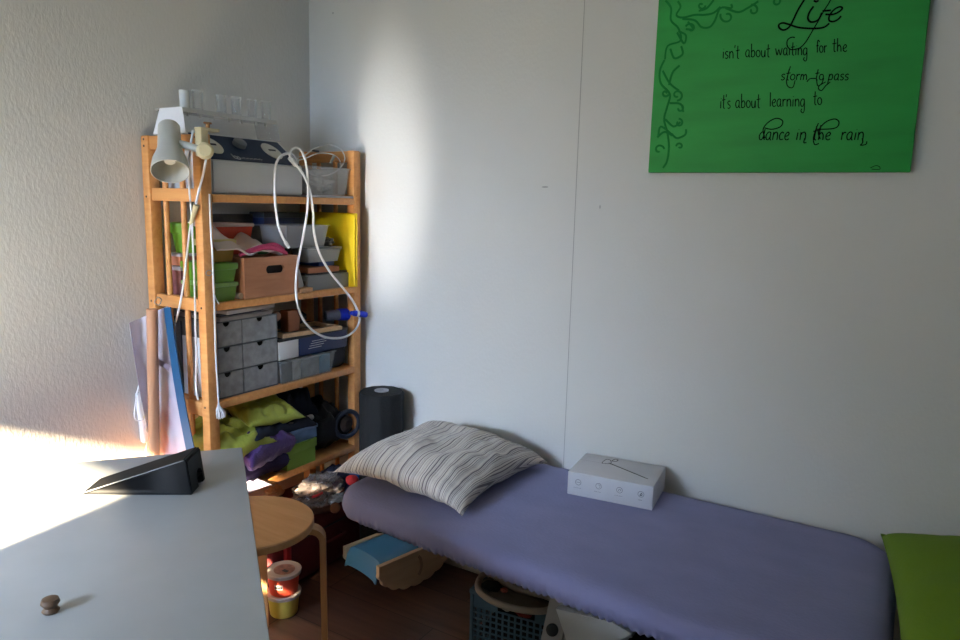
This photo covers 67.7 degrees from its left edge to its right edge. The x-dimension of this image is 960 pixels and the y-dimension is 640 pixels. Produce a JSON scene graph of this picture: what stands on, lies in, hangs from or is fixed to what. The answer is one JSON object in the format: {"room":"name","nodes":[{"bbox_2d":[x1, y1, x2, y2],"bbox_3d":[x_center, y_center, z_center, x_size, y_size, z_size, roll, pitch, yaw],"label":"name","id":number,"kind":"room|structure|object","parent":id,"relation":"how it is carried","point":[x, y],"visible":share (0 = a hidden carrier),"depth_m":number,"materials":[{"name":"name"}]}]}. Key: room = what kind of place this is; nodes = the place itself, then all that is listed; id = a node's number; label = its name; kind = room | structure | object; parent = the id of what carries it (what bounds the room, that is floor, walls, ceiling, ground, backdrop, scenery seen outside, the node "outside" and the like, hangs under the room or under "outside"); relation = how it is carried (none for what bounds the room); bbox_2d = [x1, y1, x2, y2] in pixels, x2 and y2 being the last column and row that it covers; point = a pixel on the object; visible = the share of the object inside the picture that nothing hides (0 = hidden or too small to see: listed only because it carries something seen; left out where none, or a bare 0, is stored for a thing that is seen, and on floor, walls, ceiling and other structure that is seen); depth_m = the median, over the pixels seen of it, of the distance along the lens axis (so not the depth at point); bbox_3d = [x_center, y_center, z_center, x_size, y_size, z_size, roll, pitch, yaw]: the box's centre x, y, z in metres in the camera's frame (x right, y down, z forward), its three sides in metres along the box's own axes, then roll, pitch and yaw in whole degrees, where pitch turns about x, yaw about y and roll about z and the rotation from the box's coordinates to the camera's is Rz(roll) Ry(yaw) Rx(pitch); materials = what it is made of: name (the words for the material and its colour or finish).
{"room":"bedroom","nodes":[
{"label":"bedroom","id":0,"kind":"room"},
{"bbox_2d":[0,0,310,495],"bbox_3d":[-1.689,-0.169,1.327,0.100,2.500,3.700,7,11,31],"label":"wall","id":1,"kind":"structure","parent":0,"point":[82,82],"depth_m":2.12,"materials":[{"name":"paint"}]},
{"bbox_2d":[134,386,147,455],"bbox_3d":[-1.074,0.349,2.299,0.069,0.329,0.069,-4,11,-30],"label":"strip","id":2,"kind":"object","parent":1,"relation":"attached to","point":[143,431],"visible":0.32,"depth_m":2.28,"materials":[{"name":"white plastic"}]},
{"bbox_2d":[268,556,492,639],"bbox_3d":[0.172,1.312,0.440,4.488,0.050,3.800,7,11,31],"label":"floor","id":3,"kind":"structure","parent":0,"point":[438,607],"depth_m":2.38,"materials":[{"name":"laminate"}]},
{"bbox_2d":[0,448,269,639],"bbox_3d":[-0.707,0.806,0.995,0.800,0.730,1.500,-2,10,-21],"label":"table","id":4,"kind":"object","parent":3,"relation":"on","point":[119,567],"visible":1,"depth_m":1.22,"materials":[{"name":"laminate"}]},
{"bbox_2d":[40,595,59,615],"bbox_3d":[-0.630,0.417,1.049,0.026,0.024,0.026,7,11,31],"label":"stopper","id":5,"kind":"object","parent":4,"relation":"on","point":[50,603],"visible":1,"depth_m":1.04,"materials":[{"name":"wood"}]},
{"bbox_2d":[82,447,204,494],"bbox_3d":[-0.705,0.315,1.502,0.222,0.076,0.086,1,9,-4],"label":"wedge","id":6,"kind":"object","parent":4,"relation":"on","point":[180,473],"visible":1,"depth_m":1.47,"materials":[{"name":"plastic"}]},
{"bbox_2d":[146,308,159,455],"bbox_3d":[-1.023,0.459,2.249,0.070,1.001,0.033,4,9,14],"label":"wooden pole","id":7,"kind":"object","parent":3,"relation":"on","point":[151,313],"visible":0.34,"depth_m":2.19,"materials":[{"name":"brown wood"}]},
{"bbox_2d":[141,133,360,493],"bbox_3d":[-0.761,0.155,2.538,0.280,1.520,0.699,7,11,31],"label":"wooden shelf","id":8,"kind":"object","parent":3,"relation":"on","point":[206,406],"visible":0.38,"depth_m":2.24,"materials":[{"name":"brown wood"}]},
{"bbox_2d":[129,297,193,452],"bbox_3d":[-0.977,0.216,2.211,0.262,0.572,0.070,7,11,31],"label":"board","id":9,"kind":"object","parent":8,"relation":"hanging from","point":[171,397],"visible":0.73,"depth_m":2.23,"materials":[{"name":"white"}]},
{"bbox_2d":[172,265,183,295],"bbox_3d":[-0.910,-0.136,2.364,0.071,0.100,0.230,7,11,31],"label":"storage box","id":10,"kind":"object","parent":8,"relation":"on","point":[177,271],"visible":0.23,"depth_m":2.27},
{"bbox_2d":[171,252,196,265],"bbox_3d":[-0.914,-0.204,2.344,0.071,0.040,0.210,7,11,31],"label":"storage box","id":11,"kind":"object","parent":10,"relation":"on","point":[176,257],"visible":0.27,"depth_m":2.26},
{"bbox_2d":[170,222,195,252],"bbox_3d":[-0.933,-0.264,2.285,0.104,0.095,0.104,7,11,31],"label":"tub","id":12,"kind":"object","parent":11,"relation":"on","point":[175,227],"visible":0.44,"depth_m":2.25,"materials":[{"name":"plastic"}]},
{"bbox_2d":[174,320,183,390],"bbox_3d":[-0.976,0.116,2.306,0.055,0.235,0.004,7,11,31],"label":"folder","id":13,"kind":"object","parent":8,"relation":"on","point":[178,327],"visible":0.34,"depth_m":2.29,"materials":[{"name":"cardboard"}]},
{"bbox_2d":[150,119,219,322],"bbox_3d":[-0.838,-0.270,2.062,0.175,0.596,0.232,1,9,-4],"label":"lamp","id":14,"kind":"object","parent":8,"relation":"attached to","point":[169,163],"depth_m":2.00,"materials":[{"name":"metal"}]},
{"bbox_2d":[188,130,198,399],"bbox_3d":[-0.837,-0.144,2.097,0.012,0.799,0.079,-4,11,-32],"label":"hanging cable","id":15,"kind":"object","parent":14,"relation":"hanging from","point":[192,132],"visible":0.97,"depth_m":2.12,"materials":[{"name":"plastic"}]},
{"bbox_2d":[189,204,199,224],"bbox_3d":[-0.835,-0.309,2.090,0.042,0.062,0.018,7,11,31],"label":"switch","id":16,"kind":"object","parent":14,"relation":"attached to","point":[195,208],"depth_m":2.08,"materials":[{"name":"beige plastic"}]},
{"bbox_2d":[182,335,201,396],"bbox_3d":[-0.891,0.149,2.257,0.137,0.190,0.004,7,11,31],"label":"paper sleeve","id":17,"kind":"object","parent":8,"relation":"on","point":[199,390],"visible":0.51,"depth_m":2.27,"materials":[{"name":"paper"}]},
{"bbox_2d":[181,280,238,301],"bbox_3d":[-0.848,-0.094,2.248,0.164,0.058,0.090,7,11,31],"label":"storage box","id":18,"kind":"object","parent":8,"relation":"on","point":[225,291],"visible":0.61,"depth_m":2.21,"materials":[{"name":"plastic"}]},
{"bbox_2d":[180,260,237,282],"bbox_3d":[-0.847,-0.153,2.239,0.164,0.060,0.090,7,11,31],"label":"storage box","id":19,"kind":"object","parent":18,"relation":"on","point":[223,271],"visible":0.65,"depth_m":2.21,"materials":[{"name":"plastic"}]},
{"bbox_2d":[194,238,235,261],"bbox_3d":[-0.821,-0.217,2.222,0.071,0.070,0.105,7,11,31],"label":"tub","id":20,"kind":"object","parent":19,"relation":"on","point":[225,255],"visible":0.4,"depth_m":2.21,"materials":[{"name":"plastic"}]},
{"bbox_2d":[206,194,225,418],"bbox_3d":[-0.797,-0.032,2.154,0.033,0.685,0.042,3,9,7],"label":"cord","id":21,"kind":"object","parent":8,"relation":"hanging from","point":[220,412],"visible":1,"depth_m":2.16,"materials":[{"name":"fabric"}]},
{"bbox_2d":[174,313,277,399],"bbox_3d":[-0.833,0.104,2.366,0.204,0.245,0.246,7,11,31],"label":"drawer organizer","id":22,"kind":"object","parent":8,"relation":"on","point":[247,348],"visible":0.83,"depth_m":2.30,"materials":[{"name":"cardboard"}]},
{"bbox_2d":[179,309,271,321],"bbox_3d":[-0.830,-0.023,2.336,0.203,0.012,0.222,7,11,31],"label":"magazine","id":23,"kind":"object","parent":22,"relation":"on","point":[263,311],"visible":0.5,"depth_m":2.27,"materials":[{"name":"paper"}]},
{"bbox_2d":[180,309,260,316],"bbox_3d":[-0.841,-0.031,2.320,0.195,0.006,0.176,7,11,31],"label":"magazine","id":24,"kind":"object","parent":23,"relation":"on","point":[181,310],"visible":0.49,"depth_m":2.27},
{"bbox_2d":[182,304,274,314],"bbox_3d":[-0.821,-0.044,2.342,0.198,0.012,0.210,6,10,25],"label":"magazine","id":25,"kind":"object","parent":24,"relation":"on","point":[252,308],"visible":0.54,"depth_m":2.27,"materials":[{"name":"paper"}]},
{"bbox_2d":[272,311,280,320],"bbox_3d":[-0.687,-0.013,2.409,0.024,0.036,0.036,10,12,41],"label":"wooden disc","id":26,"kind":"object","parent":22,"relation":"attached to","point":[274,312],"visible":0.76,"depth_m":2.40,"materials":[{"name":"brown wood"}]},
{"bbox_2d":[212,214,252,222],"bbox_3d":[-0.872,-0.238,2.494,0.035,0.262,0.180,7,11,31],"label":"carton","id":27,"kind":"object","parent":8,"relation":"on","point":[247,218],"visible":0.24,"depth_m":2.47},
{"bbox_2d":[168,131,301,195],"bbox_3d":[-0.789,-0.502,2.322,0.218,0.183,0.366,7,11,31],"label":"storage box","id":28,"kind":"object","parent":8,"relation":"on","point":[239,165],"visible":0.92,"depth_m":2.25,"materials":[{"name":"grey plastic"}]},
{"bbox_2d":[153,106,276,133],"bbox_3d":[-0.821,-0.623,2.310,0.180,0.081,0.429,7,11,31],"label":"rack","id":29,"kind":"object","parent":28,"relation":"on","point":[173,113],"visible":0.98,"depth_m":2.20,"materials":[{"name":"white"}]},
{"bbox_2d":[179,90,189,107],"bbox_3d":[-0.901,-0.672,2.182,0.033,0.054,0.033,7,11,31],"label":"shot glass","id":30,"kind":"object","parent":29,"relation":"on","point":[184,95],"visible":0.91,"depth_m":2.17,"materials":[{"name":"white"}]},
{"bbox_2d":[273,152,296,248],"bbox_3d":[-0.631,-0.391,2.343,0.020,0.312,0.117,5,10,22],"label":"lead","id":31,"kind":"object","parent":28,"relation":"hanging from","point":[285,153],"visible":1,"depth_m":2.30,"materials":[{"name":"plastic"}]},
{"bbox_2d":[288,147,360,338],"bbox_3d":[-0.546,-0.255,2.523,0.030,0.673,0.348,7,11,31],"label":"lead","id":32,"kind":"object","parent":28,"relation":"hanging from","point":[291,159],"visible":1,"depth_m":2.42,"materials":[{"name":"plastic"}]},
{"bbox_2d":[235,292,242,298],"bbox_3d":[-0.761,-0.076,2.258,0.020,0.020,0.020,5,10,23],"label":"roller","id":33,"kind":"object","parent":8,"relation":"on","point":[237,295],"visible":1,"depth_m":2.25,"materials":[{"name":"beige wood"}]},
{"bbox_2d":[247,478,271,493],"bbox_3d":[-0.765,0.538,2.338,0.099,0.034,0.130,7,11,31],"label":"cloth","id":34,"kind":"object","parent":8,"relation":"on","point":[254,484],"visible":0.41,"depth_m":2.34,"materials":[{"name":"fabric"}]},
{"bbox_2d":[228,253,297,298],"bbox_3d":[-0.741,-0.150,2.382,0.142,0.130,0.228,7,11,31],"label":"wooden crate","id":35,"kind":"object","parent":8,"relation":"on","point":[254,281],"visible":0.67,"depth_m":2.32,"materials":[{"name":"brown wood"}]},
{"bbox_2d":[187,221,282,255],"bbox_3d":[-0.786,-0.265,2.312,0.166,0.114,0.281,7,11,31],"label":"folded cloth","id":36,"kind":"object","parent":35,"relation":"on","point":[244,241],"visible":0.6,"depth_m":2.27,"materials":[{"name":"fabric"}]},
{"bbox_2d":[239,243,287,256],"bbox_3d":[-0.706,-0.229,2.324,0.046,0.042,0.188,7,11,31],"label":"cloth","id":37,"kind":"object","parent":35,"relation":"on","point":[277,247],"visible":1,"depth_m":2.31,"materials":[{"name":"fabric"}]},
{"bbox_2d":[266,265,282,272],"bbox_3d":[-0.739,-0.145,2.381,0.107,0.101,0.198,7,11,31],"label":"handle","id":38,"kind":"object","parent":35,"relation":"in","point":[272,268],"visible":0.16,"depth_m":2.37,"materials":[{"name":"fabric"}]},
{"bbox_2d":[245,453,290,480],"bbox_3d":[-0.820,0.475,2.458,0.260,0.117,0.210,7,11,31],"label":"cloth","id":39,"kind":"object","parent":8,"relation":"on","point":[281,461],"visible":0.13,"depth_m":2.42,"materials":[{"name":"fabric"}]},
{"bbox_2d":[165,408,275,457],"bbox_3d":[-0.848,0.382,2.353,0.242,0.140,0.253,7,10,29],"label":"cushion","id":40,"kind":"object","parent":39,"relation":"on","point":[233,432],"visible":0.41,"depth_m":2.32,"materials":[{"name":"fabric"}]},
{"bbox_2d":[244,430,296,470],"bbox_3d":[-0.795,0.416,2.448,0.252,0.168,0.218,6,10,25],"label":"blanket","id":41,"kind":"object","parent":39,"relation":"on","point":[258,457],"visible":0.32,"depth_m":2.39,"materials":[{"name":"fabric"}]},
{"bbox_2d":[228,411,316,440],"bbox_3d":[-0.765,0.344,2.512,0.245,0.116,0.303,6,10,27],"label":"blanket","id":42,"kind":"object","parent":41,"relation":"on","point":[269,430],"visible":0.27,"depth_m":2.45,"materials":[{"name":"fabric"}]},
{"bbox_2d":[226,394,304,426],"bbox_3d":[-0.759,0.298,2.463,0.213,0.112,0.234,8,11,36],"label":"cushion","id":43,"kind":"object","parent":42,"relation":"on","point":[269,410],"visible":0.73,"depth_m":2.40,"materials":[{"name":"fabric"}]},
{"bbox_2d":[276,387,317,415],"bbox_3d":[-0.738,0.302,2.644,0.226,0.182,0.189,6,10,25],"label":"jumper","id":44,"kind":"object","parent":42,"relation":"on","point":[299,399],"visible":0.16,"depth_m":2.61,"materials":[{"name":"fabric"}]},
{"bbox_2d":[249,212,305,258],"bbox_3d":[-0.740,-0.264,2.652,0.076,0.270,0.216,7,11,31],"label":"storage box","id":45,"kind":"object","parent":8,"relation":"on","point":[286,219],"visible":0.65,"depth_m":2.62,"materials":[{"name":"plastic"}]},
{"bbox_2d":[269,233,292,254],"bbox_3d":[-0.706,-0.214,2.532,0.110,0.184,0.095,7,11,31],"label":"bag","id":46,"kind":"object","parent":8,"relation":"on","point":[273,239],"visible":0.22,"depth_m":2.51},
{"bbox_2d":[281,437,316,470],"bbox_3d":[-0.714,0.467,2.595,0.193,0.088,0.146,7,11,31],"label":"carton","id":47,"kind":"object","parent":8,"relation":"on","point":[302,453],"visible":0.44,"depth_m":2.55,"materials":[{"name":"cardboard"}]},
{"bbox_2d":[290,423,317,443],"bbox_3d":[-0.705,0.398,2.589,0.180,0.050,0.150,7,11,31],"label":"carton","id":48,"kind":"object","parent":47,"relation":"on","point":[302,434],"visible":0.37,"depth_m":2.55,"materials":[{"name":"cardboard"}]},
{"bbox_2d":[289,414,313,423],"bbox_3d":[-0.641,0.362,2.544,0.022,0.028,0.130,7,11,31],"label":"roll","id":49,"kind":"object","parent":48,"relation":"on","point":[311,416],"visible":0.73,"depth_m":2.58,"materials":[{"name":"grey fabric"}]},
{"bbox_2d":[298,269,303,287],"bbox_3d":[-0.648,-0.138,2.479,0.057,0.076,0.058,4,9,15],"label":"box","id":50,"kind":"object","parent":8,"relation":"on","point":[300,281],"visible":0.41,"depth_m":2.48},
{"bbox_2d":[298,287,312,292],"bbox_3d":[-0.641,-0.108,2.501,0.107,0.016,0.052,7,11,31],"label":"wooden stick","id":51,"kind":"object","parent":8,"relation":"on","point":[302,289],"visible":0.47,"depth_m":2.47,"materials":[{"name":"wood"}]},
{"bbox_2d":[270,195,352,197],"bbox_3d":[-0.605,-0.447,2.589,0.187,0.007,0.232,7,11,31],"label":"tray","id":52,"kind":"object","parent":8,"relation":"on","point":[270,195],"visible":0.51,"depth_m":2.51,"materials":[{"name":"plastic"}]},
{"bbox_3d":[-0.600,-0.500,2.580,0.171,0.098,0.209,7,11,31],"label":"clear plastic box","id":53,"kind":"object","parent":52,"relation":"on","visible":0},
{"bbox_2d":[302,168,334,194],"bbox_3d":[-0.594,-0.498,2.583,0.136,0.097,0.148,3,9,10],"label":"crumpled bag","id":54,"kind":"object","parent":53,"relation":"in","point":[326,182],"visible":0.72,"depth_m":2.56,"materials":[{"name":"white"}]},
{"bbox_2d":[296,144,344,176],"bbox_3d":[-0.578,-0.566,2.518,0.065,0.121,0.283,7,11,31],"label":"tube","id":55,"kind":"object","parent":54,"relation":"on","point":[312,150],"visible":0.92,"depth_m":2.57,"materials":[{"name":"white"}]},
{"bbox_2d":[302,321,344,367],"bbox_3d":[-0.614,0.092,2.743,0.205,0.160,0.094,7,11,31],"label":"bag","id":56,"kind":"object","parent":8,"relation":"on","point":[337,355],"visible":0.25,"depth_m":2.69,"materials":[{"name":"fabric"}]},
{"bbox_2d":[324,308,367,320],"bbox_3d":[-0.508,-0.018,2.701,0.152,0.046,0.091,-4,10,-29],"label":"bottle","id":57,"kind":"object","parent":56,"relation":"on","point":[341,314],"visible":0.98,"depth_m":2.68,"materials":[{"name":"plastic"}]},
{"bbox_2d":[301,272,348,290],"bbox_3d":[-0.616,-0.149,2.640,0.178,0.054,0.229,7,11,31],"label":"box","id":58,"kind":"object","parent":8,"relation":"on","point":[322,281],"visible":0.42,"depth_m":2.57,"materials":[{"name":"cardboard"}]},
{"bbox_2d":[301,270,346,275],"bbox_3d":[-0.621,-0.180,2.636,0.177,0.006,0.239,7,11,31],"label":"sheet","id":59,"kind":"object","parent":58,"relation":"on","point":[339,271],"visible":0.22,"depth_m":2.56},
{"bbox_2d":[298,265,338,273],"bbox_3d":[-0.619,-0.188,2.600,0.145,0.020,0.157,7,11,31],"label":"wooden tray","id":60,"kind":"object","parent":59,"relation":"on","point":[307,269],"visible":0.58,"depth_m":2.54,"materials":[{"name":"orange wood"}]},
{"bbox_2d":[299,261,333,265],"bbox_3d":[-0.606,-0.210,2.623,0.120,0.016,0.080,7,11,31],"label":"case","id":61,"kind":"object","parent":60,"relation":"on","point":[328,263],"visible":0.51,"depth_m":2.58,"materials":[{"name":"plastic"}]},
{"bbox_2d":[293,244,341,262],"bbox_3d":[-0.614,-0.241,2.595,0.149,0.054,0.170,7,11,31],"label":"clear plastic box","id":62,"kind":"object","parent":61,"relation":"on","point":[310,260],"visible":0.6,"depth_m":2.58,"materials":[{"name":"grey"}]},
{"bbox_2d":[261,224,320,247],"bbox_3d":[-0.660,-0.298,2.525,0.158,0.076,0.207,7,11,31],"label":"clear plastic box","id":63,"kind":"object","parent":62,"relation":"on","point":[294,241],"visible":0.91,"depth_m":2.50,"materials":[{"name":"grey"}]},
{"bbox_2d":[318,236,334,245],"bbox_3d":[-0.563,-0.288,2.621,0.060,0.036,0.057,0,9,-10],"label":"pouch","id":64,"kind":"object","parent":62,"relation":"on","point":[325,241],"visible":0.98,"depth_m":2.60,"materials":[{"name":"fabric"}]},
{"bbox_2d":[302,211,357,286],"bbox_3d":[-0.578,-0.271,2.717,0.287,0.272,0.014,7,11,31],"label":"folder","id":65,"kind":"object","parent":8,"relation":"on","point":[342,227],"visible":0.52,"depth_m":2.67,"materials":[{"name":"plastic"}]},
{"bbox_2d":[310,395,351,449],"bbox_3d":[-0.632,0.392,2.751,0.216,0.200,0.190,7,11,31],"label":"case","id":66,"kind":"object","parent":8,"relation":"on","point":[327,412],"visible":0.46,"depth_m":2.69,"materials":[{"name":"fabric"}]},
{"bbox_2d":[335,409,358,438],"bbox_3d":[-0.515,0.399,2.752,0.037,0.118,0.124,9,12,40],"label":"ring light","id":67,"kind":"object","parent":8,"relation":"on","point":[346,422],"visible":0.96,"depth_m":2.74,"materials":[{"name":"plastic"}]},
{"bbox_3d":[-0.668,0.159,2.570,0.163,0.081,0.266,7,11,31],"label":"clear plastic box","id":68,"kind":"object","parent":8,"relation":"on","visible":0},
{"bbox_2d":[278,360,292,382],"bbox_3d":[-0.714,0.175,2.488,0.116,0.066,0.055,7,11,31],"label":"carton","id":69,"kind":"object","parent":68,"relation":"in","point":[284,367],"visible":0.47,"depth_m":2.45,"materials":[{"name":"cardboard"}]},
{"bbox_2d":[285,358,300,379],"bbox_3d":[-0.688,0.169,2.529,0.116,0.066,0.037,7,11,31],"label":"carton","id":70,"kind":"object","parent":68,"relation":"in","point":[296,364],"visible":0.44,"depth_m":2.50,"materials":[{"name":"cardboard"}]},
{"bbox_2d":[293,354,318,377],"bbox_3d":[-0.654,0.161,2.584,0.116,0.066,0.087,7,11,31],"label":"carton","id":71,"kind":"object","parent":68,"relation":"in","point":[309,363],"visible":0.47,"depth_m":2.55,"materials":[{"name":"cardboard"}]},
{"bbox_2d":[277,326,347,360],"bbox_3d":[-0.656,0.075,2.597,0.171,0.073,0.343,7,11,32],"label":"carton","id":72,"kind":"object","parent":68,"relation":"on","point":[292,347],"visible":0.56,"depth_m":2.54,"materials":[{"name":"blue cardboard"}]},
{"bbox_2d":[280,309,299,331],"bbox_3d":[-0.662,0.001,2.495,0.040,0.074,0.055,7,11,31],"label":"wooden block","id":73,"kind":"object","parent":72,"relation":"on","point":[290,318],"visible":0.91,"depth_m":2.48,"materials":[{"name":"wood"}]},
{"bbox_2d":[277,310,306,328],"bbox_3d":[-0.705,-0.005,2.579,0.112,0.063,0.194,7,11,31],"label":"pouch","id":74,"kind":"object","parent":72,"relation":"on","point":[303,314],"visible":0.16,"depth_m":2.58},
{"bbox_2d":[277,321,341,338],"bbox_3d":[-0.646,0.033,2.576,0.150,0.014,0.260,9,12,38],"label":"picture frame","id":75,"kind":"object","parent":72,"relation":"on","point":[328,327],"visible":0.63,"depth_m":2.57,"materials":[{"name":"brown wood"}]},
{"bbox_2d":[312,352,329,372],"bbox_3d":[-0.616,0.152,2.645,0.116,0.066,0.052,7,11,31],"label":"carton","id":76,"kind":"object","parent":68,"relation":"in","point":[324,358],"visible":0.45,"depth_m":2.61,"materials":[{"name":"cardboard"}]},
{"bbox_3d":[-0.806,-0.152,2.450,0.136,0.110,0.291,7,11,31],"label":"storage box","id":77,"kind":"object","parent":8,"relation":"on","visible":0},
{"bbox_2d":[213,222,253,254],"bbox_3d":[-0.848,-0.267,2.386,0.106,0.115,0.156,7,11,31],"label":"tub","id":78,"kind":"object","parent":77,"relation":"on","point":[230,230],"visible":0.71,"depth_m":2.36,"materials":[{"name":"plastic"}]},
{"bbox_2d":[251,225,270,243],"bbox_3d":[-0.790,-0.274,2.500,0.080,0.115,0.085,7,11,31],"label":"carton","id":79,"kind":"object","parent":77,"relation":"on","point":[261,233],"visible":0.26,"depth_m":2.48,"materials":[{"name":"plastic"}]},
{"bbox_2d":[267,560,301,618],"bbox_3d":[-0.641,0.882,2.337,0.118,0.154,0.116,7,11,31],"label":"tub","id":80,"kind":"object","parent":3,"relation":"on","point":[287,607],"depth_m":2.30,"materials":[{"name":"plastic"}]},
{"bbox_2d":[283,547,291,560],"bbox_3d":[-0.695,0.837,2.465,0.110,0.200,0.023,7,11,31],"label":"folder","id":81,"kind":"object","parent":3,"relation":"on","point":[287,552],"visible":0.02,"depth_m":2.42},
{"bbox_2d":[249,496,327,639],"bbox_3d":[-0.649,0.782,2.031,0.352,0.450,0.352,7,11,31],"label":"round stool","id":82,"kind":"object","parent":3,"relation":"on","point":[279,523],"visible":0.47,"depth_m":2.03,"materials":[{"name":"brown wood"}]},
{"bbox_2d":[267,479,358,586],"bbox_3d":[-0.681,0.789,2.649,0.314,0.227,0.470,7,11,31],"label":"suitcase","id":83,"kind":"object","parent":3,"relation":"on","point":[340,530],"visible":0.35,"depth_m":2.60,"materials":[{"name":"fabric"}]},
{"bbox_2d":[263,484,284,496],"bbox_3d":[-0.775,0.645,2.687,0.064,0.049,0.086,7,11,31],"label":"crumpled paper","id":84,"kind":"object","parent":83,"relation":"on","point":[277,490],"visible":0.8,"depth_m":2.67,"materials":[{"name":"paper"}]},
{"bbox_2d":[291,471,343,507],"bbox_3d":[-0.590,0.619,2.590,0.255,0.135,0.133,-7,13,-44],"label":"plastic bag","id":85,"kind":"object","parent":83,"relation":"on","point":[303,493],"visible":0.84,"depth_m":2.58,"materials":[{"name":"grey"}]},
{"bbox_2d":[312,492,322,497],"bbox_3d":[-0.575,0.619,2.530,0.018,0.012,0.048,7,11,31],"label":"strap","id":86,"kind":"object","parent":85,"relation":"on","point":[320,493],"visible":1,"depth_m":2.52,"materials":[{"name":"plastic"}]},
{"bbox_2d":[345,475,358,484],"bbox_3d":[-0.471,0.590,2.638,0.049,0.036,0.049,7,11,31],"label":"ball","id":87,"kind":"object","parent":85,"relation":"on","point":[351,479],"visible":0.86,"depth_m":2.62,"materials":[{"name":"plastic"}]},
{"bbox_2d":[310,502,339,514],"bbox_3d":[-0.551,0.676,2.557,0.105,0.039,0.030,-4,11,-30],"label":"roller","id":88,"kind":"object","parent":83,"relation":"on","point":[334,507],"visible":0.93,"depth_m":2.56,"materials":[{"name":"brown wood"}]},
{"bbox_2d":[320,464,348,490],"bbox_3d":[-0.549,0.597,2.705,0.111,0.099,0.120,7,11,31],"label":"bundle","id":89,"kind":"object","parent":83,"relation":"on","point":[332,467],"visible":0.52,"depth_m":2.67,"materials":[{"name":"fabric"}]},
{"bbox_2d":[344,473,358,491],"bbox_3d":[-0.426,0.615,2.728,0.170,0.102,0.085,7,11,31],"label":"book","id":90,"kind":"object","parent":83,"relation":"on","point":[357,475],"visible":0.08,"depth_m":2.73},
{"bbox_2d":[359,386,403,539],"bbox_3d":[-0.371,0.579,2.694,0.164,0.653,0.164,7,11,31],"label":"foam roller","id":91,"kind":"object","parent":3,"relation":"on","point":[381,408],"visible":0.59,"depth_m":2.60,"materials":[{"name":"plastic"}]},
{"bbox_2d":[343,533,447,589],"bbox_3d":[-0.294,0.859,2.595,0.214,0.137,0.348,10,13,43],"label":"wooden toy","id":92,"kind":"object","parent":3,"relation":"on","point":[396,563],"visible":0.66,"depth_m":2.50,"materials":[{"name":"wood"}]},
{"bbox_2d":[469,576,545,639],"bbox_3d":[0.156,0.883,2.144,0.277,0.254,0.312,5,10,24],"label":"plastic crate","id":93,"kind":"object","parent":3,"relation":"on","point":[476,601],"visible":0.23,"depth_m":2.03,"materials":[{"name":"plastic"}]},
{"bbox_2d":[475,572,549,614],"bbox_3d":[0.091,0.759,1.978,0.262,0.024,0.145,7,11,31],"label":"slipper","id":94,"kind":"object","parent":93,"relation":"on","point":[517,599],"visible":0.84,"depth_m":1.97,"materials":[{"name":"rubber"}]},
{"bbox_2d":[500,587,507,592],"bbox_3d":[0.067,0.748,1.982,0.023,0.014,0.022,7,11,31],"label":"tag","id":95,"kind":"object","parent":94,"relation":"on","point":[503,589],"visible":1,"depth_m":1.98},
{"bbox_2d":[481,584,548,639],"bbox_3d":[0.172,0.881,2.137,0.260,0.165,0.260,5,10,24],"label":"clothes","id":96,"kind":"object","parent":93,"relation":"in","point":[499,609],"visible":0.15,"depth_m":2.05,"materials":[{"name":"fabric"}]},
{"bbox_2d":[514,612,531,618],"bbox_3d":[0.122,0.824,2.009,0.054,0.029,0.022,7,11,31],"label":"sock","id":97,"kind":"object","parent":93,"relation":"in","point":[526,616],"visible":0.47,"depth_m":2.00,"materials":[{"name":"fabric"}]},
{"bbox_2d":[342,463,895,639],"bbox_3d":[0.290,0.791,1.991,1.461,0.490,0.719,7,11,31],"label":"bed","id":98,"kind":"object","parent":3,"relation":"on","point":[681,568],"visible":0.77,"depth_m":1.76,"materials":[{"name":"purple fabric"}]},
{"bbox_2d":[334,420,547,515],"bbox_3d":[-0.111,0.429,2.248,0.475,0.141,0.500,7,11,32],"label":"striped pillow","id":99,"kind":"object","parent":98,"relation":"on","point":[451,464],"visible":1,"depth_m":2.12,"materials":[{"name":"fabric"}]},
{"bbox_2d":[567,453,665,509],"bbox_3d":[0.413,0.482,2.157,0.252,0.073,0.184,6,10,25],"label":"carton","id":100,"kind":"object","parent":98,"relation":"on","point":[604,478],"visible":1,"depth_m":2.10,"materials":[{"name":"cardboard"}]},
{"bbox_2d":[602,459,647,478],"bbox_3d":[0.426,0.448,2.147,0.066,0.002,0.180,-2,10,-20],"label":"picture","id":101,"kind":"object","parent":100,"relation":"on","point":[617,467],"depth_m":2.15},
{"bbox_3d":[1.227,0.915,1.422,0.690,0.475,0.660,7,11,31],"label":"ottoman","id":102,"kind":"object","parent":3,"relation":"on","visible":0,"materials":[{"name":"green cotton fabric"}]},
{"bbox_2d":[880,533,959,639],"bbox_3d":[1.083,0.588,1.429,0.459,0.149,0.660,6,10,25],"label":"cushion","id":103,"kind":"object","parent":102,"relation":"on","point":[925,568],"visible":1,"depth_m":1.47,"materials":[{"name":"fabric"}]},
{"bbox_2d":[309,0,959,639],"bbox_3d":[1.176,-0.172,1.795,4.488,2.500,0.100,7,11,31],"label":"wall","id":104,"kind":"structure","parent":0,"point":[786,346],"depth_m":2.18,"materials":[{"name":"paint"}]},
{"bbox_2d":[444,558,514,583],"bbox_3d":[1.116,1.038,1.941,4.288,0.062,0.014,7,11,31],"label":"baseboard","id":105,"kind":"structure","parent":104,"relation":"attached to","point":[448,561],"depth_m":2.65,"materials":[{"name":"wood"}]},
{"bbox_2d":[563,0,584,467],"bbox_3d":[0.299,-0.303,2.264,0.002,2.435,0.002,7,11,31],"label":"trim","id":106,"kind":"structure","parent":104,"relation":"attached to","point":[584,0],"depth_m":2.26,"materials":[{"name":"plastic"}]},
{"bbox_2d":[648,0,930,172],"bbox_3d":[0.786,-0.675,1.891,0.663,0.559,0.022,7,11,31],"label":"poster","id":107,"kind":"object","parent":104,"relation":"attached to","point":[741,86],"visible":1,"depth_m":1.88,"materials":[{"name":"green paper"}]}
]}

